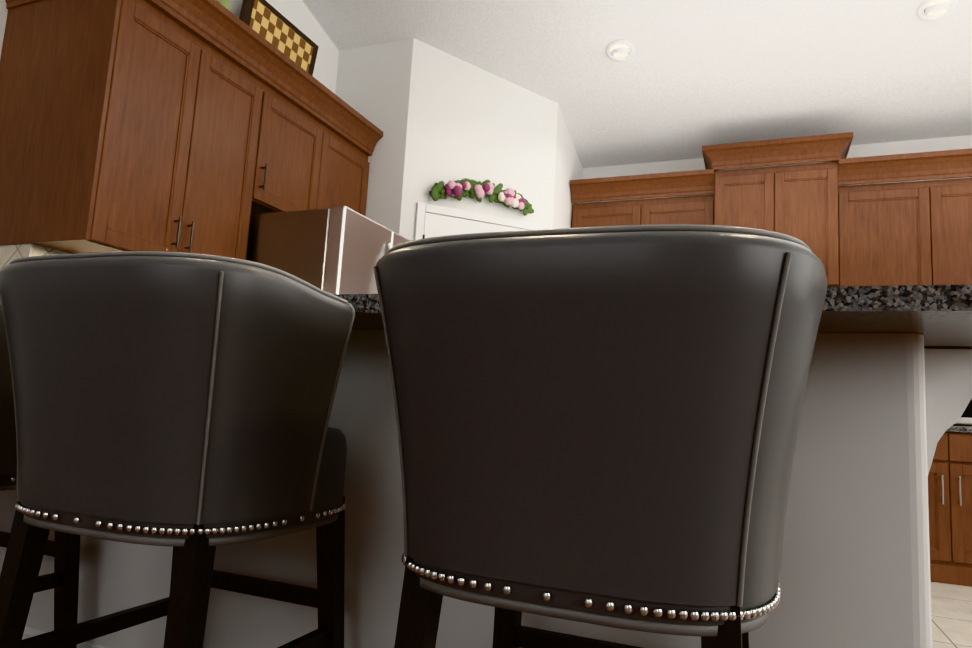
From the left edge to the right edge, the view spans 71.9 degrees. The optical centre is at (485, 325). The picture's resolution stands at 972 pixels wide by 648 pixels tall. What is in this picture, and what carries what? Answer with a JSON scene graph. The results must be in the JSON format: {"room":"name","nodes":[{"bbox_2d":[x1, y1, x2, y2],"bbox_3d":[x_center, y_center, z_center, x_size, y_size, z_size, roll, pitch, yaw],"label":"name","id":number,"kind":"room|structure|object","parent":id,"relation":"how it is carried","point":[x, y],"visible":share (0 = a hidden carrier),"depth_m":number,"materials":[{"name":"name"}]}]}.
{"room":"kitchen","nodes":[
{"label":"kitchen","id":0,"kind":"room"},
{"bbox_2d":[0,0,338,93],"bbox_3d":[-1.731,-1.142,3.756,0.480,4.700,2.180,0,-8,22],"label":"wall","id":1,"kind":"structure","parent":0,"point":[299,15],"depth_m":4.48,"materials":[{"name":"white paint"}]},
{"bbox_2d":[0,244,24,269],"bbox_3d":[-2.073,-0.069,2.798,0.330,0.545,0.010,0,-8,22],"label":"tile backsplash","id":2,"kind":"structure","parent":1,"relation":"attached to","point":[9,253],"depth_m":2.79,"materials":[{"name":"beige tile"}]},
{"bbox_2d":[23,243,70,257],"bbox_3d":[-1.722,-0.007,3.132,0.012,0.545,0.903,0,-8,22],"label":"tile backsplash","id":3,"kind":"structure","parent":1,"relation":"attached to","point":[30,249],"depth_m":2.78,"materials":[{"name":"beige tile"}]},
{"bbox_2d":[0,0,382,259],"bbox_3d":[-1.470,-0.833,3.673,0.782,1.255,2.039,0,-8,22],"label":"upper cabinet","id":4,"kind":"object","parent":1,"relation":"attached to","point":[208,127],"visible":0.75,"depth_m":2.96,"materials":[{"name":"brown wood"}]},
{"bbox_2d":[216,0,230,11],"bbox_3d":[-1.394,-1.675,3.541,0.116,0.390,0.116,0,-8,22],"label":"bottle","id":5,"kind":"object","parent":4,"relation":"on","point":[225,3],"visible":0.04,"depth_m":3.52,"materials":[{"name":"green glass"}]},
{"bbox_2d":[239,0,318,75],"bbox_3d":[-1.256,-1.635,4.030,0.092,0.445,0.640,0,-8,22],"label":"checkerboard","id":6,"kind":"object","parent":4,"relation":"on","point":[268,22],"visible":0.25,"depth_m":4.00,"materials":[{"name":"brown wood"}]},
{"bbox_2d":[335,38,582,240],"bbox_3d":[-0.191,-0.870,5.223,1.520,4.700,1.730,0,-8,22],"label":"wall","id":7,"kind":"structure","parent":0,"point":[434,114],"depth_m":4.65,"materials":[{"name":"white paint"}]},
{"bbox_2d":[414,202,540,239],"bbox_3d":[-0.094,0.308,4.494,0.661,2.192,0.661,0,-8,22],"label":"door frame","id":8,"kind":"structure","parent":7,"relation":"attached to","point":[428,224],"depth_m":4.55,"materials":[{"name":"white wood"}]},
{"bbox_2d":[429,178,533,215],"bbox_3d":[-0.001,-0.900,4.589,0.793,0.214,0.102,6,-8,-23],"label":"flowers","id":9,"kind":"object","parent":7,"relation":"attached to","point":[479,190],"visible":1,"depth_m":4.57,"materials":[{"name":"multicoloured plant"}]},
{"bbox_2d":[0,329,931,647],"bbox_3d":[-0.835,0.525,1.894,3.550,1.029,0.120,0,-8,22],"label":"kitchen island","id":10,"kind":"structure","parent":0,"point":[854,573],"depth_m":1.32,"materials":[{"name":"white paint"}]},
{"bbox_2d":[22,627,105,647],"bbox_3d":[-0.863,0.960,1.767,3.536,0.132,0.016,0,-8,22],"label":"baseboard","id":11,"kind":"structure","parent":10,"relation":"attached to","point":[29,632],"depth_m":1.93,"materials":[{"name":"white"}]},
{"bbox_2d":[333,284,971,348],"bbox_3d":[-0.470,0.059,2.323,3.620,0.040,1.570,0,-8,22],"label":"countertop","id":12,"kind":"structure","parent":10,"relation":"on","point":[938,316],"depth_m":1.08,"materials":[{"name":"black stone"}]},
{"bbox_2d":[924,348,971,473],"bbox_3d":[1.007,0.220,1.437,0.205,0.334,0.109,0,-8,22],"label":"bracket","id":13,"kind":"object","parent":10,"relation":"attached to","point":[948,383],"visible":0.06,"depth_m":1.40,"materials":[{"name":"white paint"}]},
{"bbox_2d":[302,0,971,167],"bbox_3d":[2.327,-2.057,3.139,8.500,1.005,4.020,0,-8,22],"label":"ceiling","id":14,"kind":"structure","parent":0,"point":[689,79],"depth_m":4.43,"materials":[{"name":"white paint"}]},
{"bbox_2d":[606,40,634,61],"bbox_3d":[0.883,-1.802,4.400,0.190,0.063,0.186,0,-8,22],"label":"recessed light","id":15,"kind":"object","parent":14,"relation":"in","point":[629,51],"visible":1,"depth_m":4.37,"materials":[{"name":"white"}]},
{"bbox_2d":[917,0,957,20],"bbox_3d":[2.535,-1.783,3.764,0.190,0.063,0.186,0,-8,22],"label":"recessed light","id":16,"kind":"object","parent":14,"relation":"in","point":[948,8],"visible":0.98,"depth_m":3.76,"materials":[{"name":"white"}]},
{"bbox_2d":[582,135,971,202],"bbox_3d":[3.872,-0.743,4.442,6.600,4.700,0.120,0,-8,22],"label":"wall","id":17,"kind":"structure","parent":0,"point":[916,146],"depth_m":4.93,"materials":[{"name":"white paint"}]},
{"bbox_2d":[570,132,971,285],"bbox_3d":[2.596,-0.566,4.589,4.102,1.405,0.503,0,-8,22],"label":"upper cabinet","id":18,"kind":"object","parent":17,"relation":"attached to","point":[905,233],"visible":0.42,"depth_m":4.57,"materials":[{"name":"brown wood"}]},
{"bbox_2d":[931,582,971,647],"bbox_3d":[2.314,1.313,2.635,8.120,0.001,4.030,0,-8,22],"label":"floor","id":19,"kind":"structure","parent":0,"point":[951,610],"depth_m":3.18,"materials":[{"name":"beige tile"}]},
{"bbox_2d":[246,205,409,293],"bbox_3d":[-0.936,0.358,3.737,0.920,1.810,0.888,0,-8,22],"label":"refrigerator","id":20,"kind":"object","parent":19,"relation":"on","point":[344,249],"visible":0.1,"depth_m":3.39,"materials":[{"name":"silver metal"}]},
{"bbox_2d":[928,432,971,586],"bbox_3d":[2.814,1.097,4.170,1.104,0.868,0.655,0,-8,22],"label":"base cabinet","id":21,"kind":"object","parent":19,"relation":"on","point":[950,502],"visible":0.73,"depth_m":3.90,"materials":[{"name":"brown wood"}]},
{"bbox_2d":[945,426,971,432],"bbox_3d":[3.337,0.651,4.031,2.174,0.035,0.621,0,-8,22],"label":"countertop","id":22,"kind":"structure","parent":21,"relation":"on","point":[959,429],"depth_m":3.93,"materials":[{"name":"stone"}]},
{"bbox_2d":[954,399,971,425],"bbox_3d":[3.065,0.460,4.153,0.550,0.344,0.419,0,-8,22],"label":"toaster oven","id":23,"kind":"object","parent":22,"relation":"on","point":[965,419],"depth_m":4.03,"materials":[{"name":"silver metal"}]},
{"label":"floor","id":24,"kind":"structure","parent":0,"visible":0},
{"bbox_2d":[0,299,79,647],"bbox_3d":[-1.427,0.443,1.695,0.680,1.075,0.619,0,-8,22],"label":"bar stool","id":25,"kind":"object","parent":24,"relation":"on","point":[63,550],"visible":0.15,"depth_m":1.78,"materials":[{"name":"black leather"}]},
{"bbox_2d":[0,251,354,647],"bbox_3d":[-0.634,0.446,1.375,0.680,1.075,0.619,0,-8,22],"label":"bar stool","id":26,"kind":"object","parent":24,"relation":"on","point":[181,403],"visible":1,"depth_m":1.17,"materials":[{"name":"black leather"}]},
{"bbox_2d":[373,224,827,647],"bbox_3d":[0.159,0.450,1.054,0.680,1.075,0.619,0,-8,22],"label":"bar stool","id":27,"kind":"object","parent":24,"relation":"on","point":[598,425],"visible":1,"depth_m":0.83,"materials":[{"name":"black leather"}]}
]}

